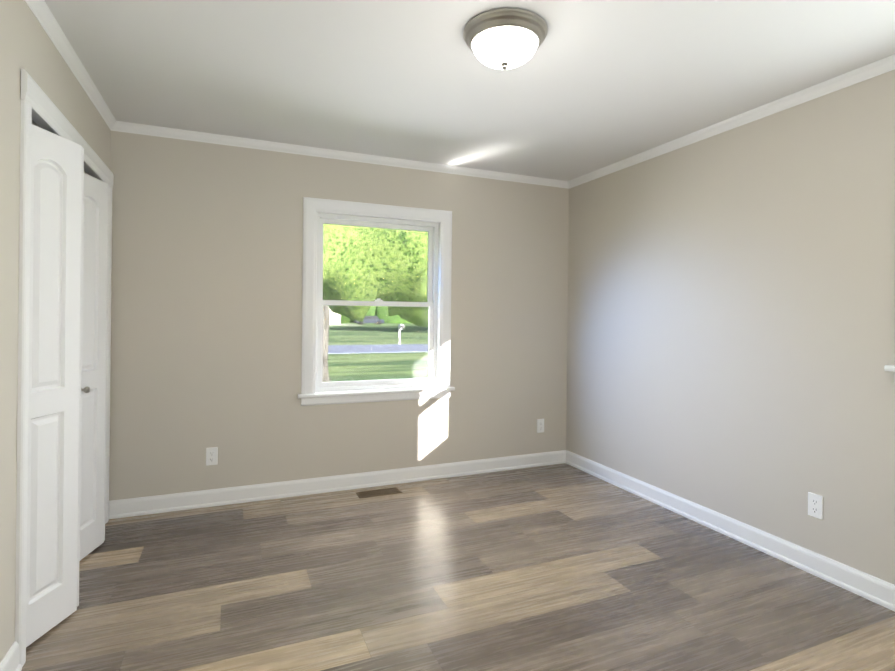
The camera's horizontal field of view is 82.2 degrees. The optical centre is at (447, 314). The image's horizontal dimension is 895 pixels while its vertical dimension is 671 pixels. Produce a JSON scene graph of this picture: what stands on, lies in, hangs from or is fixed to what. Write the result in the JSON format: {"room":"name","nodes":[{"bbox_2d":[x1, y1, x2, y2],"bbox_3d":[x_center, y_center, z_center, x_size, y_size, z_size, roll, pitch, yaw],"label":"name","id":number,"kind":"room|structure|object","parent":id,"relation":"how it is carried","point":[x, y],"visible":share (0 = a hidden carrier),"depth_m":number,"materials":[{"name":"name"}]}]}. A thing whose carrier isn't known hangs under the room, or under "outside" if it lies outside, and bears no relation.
{"room":"empty bedroom","nodes":[
{"label":"empty bedroom","id":0,"kind":"room"},
{"bbox_2d":[0,0,110,662],"bbox_3d":[-1.306,0.041,1.180,0.120,2.411,4.157,1,0,-23],"label":"wall","id":1,"kind":"structure","parent":0,"point":[27,45],"depth_m":1.75,"materials":[{"name":"beige paint"}]},
{"bbox_2d":[0,641,21,670],"bbox_3d":[-1.003,1.197,0.613,0.021,0.106,2.565,1,0,-23],"label":"baseboard","id":2,"kind":"structure","parent":1,"relation":"attached to","point":[10,662],"depth_m":1.75,"materials":[{"name":"white paint"}]},
{"bbox_2d":[15,69,113,666],"bbox_3d":[-1.827,0.190,2.423,0.152,2.102,1.428,1,0,-23],"label":"trim","id":3,"kind":"structure","parent":1,"relation":"attached to","point":[39,108],"depth_m":1.82,"materials":[{"name":"white paint"}]},
{"bbox_2d":[25,0,120,131],"bbox_3d":[-1.246,-1.137,1.266,0.034,0.053,4.037,1,0,-23],"label":"crown molding","id":4,"kind":"structure","parent":1,"relation":"attached to","point":[42,13],"depth_m":2.28,"materials":[{"name":"white paint"}]},
{"bbox_2d":[109,131,568,500],"bbox_3d":[-0.868,0.045,3.702,4.367,2.411,0.150,1,0,-23],"label":"wall","id":5,"kind":"structure","parent":0,"point":[206,295],"depth_m":3.49,"materials":[{"name":"beige paint"}]},
{"bbox_2d":[206,447,217,465],"bbox_3d":[-1.534,0.922,3.340,0.070,0.115,0.007,1,0,-23],"label":"electrical outlet","id":6,"kind":"object","parent":5,"relation":"attached to","point":[211,455],"visible":1,"depth_m":3.34,"materials":[{"name":"plastic"}]},
{"bbox_2d":[109,450,563,518],"bbox_3d":[-0.533,1.202,3.756,3.330,0.106,0.021,1,0,-23],"label":"baseboard","id":7,"kind":"structure","parent":5,"relation":"attached to","point":[122,508],"depth_m":3.59,"materials":[{"name":"white paint"}]},
{"bbox_2d":[121,121,568,187],"bbox_3d":[-0.492,-1.130,3.755,3.240,0.053,0.034,1,0,-23],"label":"crown molding","id":8,"kind":"structure","parent":5,"relation":"attached to","point":[127,127],"depth_m":3.60,"materials":[{"name":"white paint"}]},
{"bbox_2d":[298,197,454,405],"bbox_3d":[-0.517,-0.086,3.839,1.170,1.451,0.220,1,0,-23],"label":"window","id":9,"kind":"structure","parent":5,"relation":"in","point":[434,224],"depth_m":3.82,"materials":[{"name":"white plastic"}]},
{"bbox_2d":[537,419,543,432],"bbox_3d":[0.784,0.934,4.318,0.070,0.115,0.007,1,0,-23],"label":"electrical outlet","id":10,"kind":"object","parent":5,"relation":"attached to","point":[540,425],"visible":1,"depth_m":4.31,"materials":[{"name":"plastic"}]},
{"bbox_2d":[21,463,894,670],"bbox_3d":[-0.076,1.485,1.787,4.367,0.450,4.307,1,0,-23],"label":"floor","id":11,"kind":"structure","parent":0,"point":[561,567],"depth_m":2.33,"materials":[{"name":"wood"}]},
{"bbox_2d":[356,487,401,497],"bbox_3d":[-0.483,1.253,3.619,0.304,0.005,0.120,1,0,-23],"label":"floor vent","id":12,"kind":"object","parent":11,"relation":"in","point":[378,492],"visible":1,"depth_m":3.61,"materials":[{"name":"brown metal"}]},
{"bbox_2d":[44,0,894,180],"bbox_3d":[-0.047,-1.211,1.787,4.367,0.120,4.307,1,0,-23],"label":"ceiling","id":13,"kind":"structure","parent":0,"point":[588,86],"depth_m":2.41,"materials":[{"name":"white paint"}]},
{"bbox_2d":[463,8,547,69],"bbox_3d":[0.233,-1.073,2.084,0.341,0.151,0.341,1,0,-23],"label":"ceiling light","id":14,"kind":"object","parent":13,"relation":"hanging from","point":[504,38],"visible":1,"depth_m":1.99,"materials":[{"name":"white glass"}]},
{"bbox_2d":[566,70,894,584],"bbox_3d":[1.911,0.075,2.537,0.150,2.411,4.157,1,0,-23],"label":"wall","id":15,"kind":"structure","parent":0,"point":[731,328],"depth_m":2.83,"materials":[{"name":"beige paint"}]},
{"bbox_2d":[564,450,894,611],"bbox_3d":[1.797,1.227,2.559,0.021,0.106,4.037,1,0,-23],"label":"baseboard","id":16,"kind":"structure","parent":15,"relation":"attached to","point":[881,592],"depth_m":2.81,"materials":[{"name":"white paint"}]},
{"bbox_2d":[567,54,894,188],"bbox_3d":[1.815,-1.105,2.556,0.034,0.053,4.037,1,0,-23],"label":"crown molding","id":17,"kind":"structure","parent":15,"relation":"attached to","point":[887,64],"depth_m":2.82,"materials":[{"name":"white paint"}]},
{"bbox_2d":[808,492,822,519],"bbox_3d":[1.817,0.944,2.536,0.007,0.115,0.070,1,0,-23],"label":"outlet","id":18,"kind":"object","parent":15,"relation":"attached to","point":[815,505],"visible":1,"depth_m":2.53,"materials":[{"name":"plastic"}]},
{"bbox_2d":[884,365,894,371],"bbox_3d":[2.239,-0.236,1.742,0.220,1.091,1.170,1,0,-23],"label":"window sill","id":19,"kind":"structure","parent":15,"relation":"in","point":[890,368],"depth_m":2.22,"materials":[{"name":"white plastic"}]},
{"label":"outside","id":20,"kind":"structure","parent":0,"visible":0},
{"bbox_2d":[341,306,409,322],"bbox_3d":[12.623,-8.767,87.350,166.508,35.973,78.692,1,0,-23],"label":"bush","id":21,"kind":"object","parent":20,"point":[374,308],"depth_m":94.39,"materials":[{"name":"green plant"}]},
{"bbox_2d":[328,323,427,381],"bbox_3d":[-11.827,1.721,92.627,350.000,0.300,340.000,1,0,-23],"label":"ground","id":22,"kind":"structure","parent":20,"point":[372,360],"depth_m":20.83,"materials":[{"name":"green plant"}]},
{"bbox_2d":[329,309,340,323],"bbox_3d":[-23.142,-1.150,83.501,10.800,5.200,8.800,1,0,-23],"label":"house","id":23,"kind":"structure","parent":22,"relation":"on","point":[338,320],"depth_m":81.37,"materials":[{"name":"white"}]},
{"bbox_2d":[323,224,427,381],"bbox_3d":[-3.441,-3.481,13.015,13.854,10.405,13.128,1,0,-23],"label":"tree","id":24,"kind":"object","parent":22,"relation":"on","point":[373,270],"depth_m":8.37,"materials":[{"name":"green plant"}]},
{"bbox_2d":[328,324,427,353],"bbox_3d":[3.133,1.727,57.151,350.000,0.020,59.000,1,0,-23],"label":"street","id":25,"kind":"structure","parent":22,"relation":"on","point":[370,349],"depth_m":25.09,"materials":[{"name":"grey asphalt"}]},
{"bbox_2d":[354,316,383,324],"bbox_3d":[-12.131,0.859,79.471,4.400,1.380,1.980,1,0,-23],"label":"car","id":26,"kind":"object","parent":25,"relation":"on","point":[373,317],"depth_m":78.78,"materials":[{"name":"paint"}]},
{"bbox_2d":[398,324,403,343],"bbox_3d":[-2.647,1.103,29.050,0.200,1.150,0.610,1,0,-23],"label":"mailbox","id":27,"kind":"object","parent":22,"relation":"on","point":[399,332],"depth_m":29.21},
{"bbox_3d":[-1.808,-0.748,2.427,0.026,0.022,1.286,1,0,-23],"label":"track rail","id":28,"kind":"object","parent":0,"visible":0},
{"bbox_2d":[26,124,108,646],"bbox_3d":[-1.756,0.247,2.449,0.166,1.966,1.294,1,0,-23],"label":"closet doors","id":29,"kind":"structure","parent":28,"relation":"hanging from","point":[67,367],"depth_m":2.06,"materials":[{"name":"white paint"}]}
]}

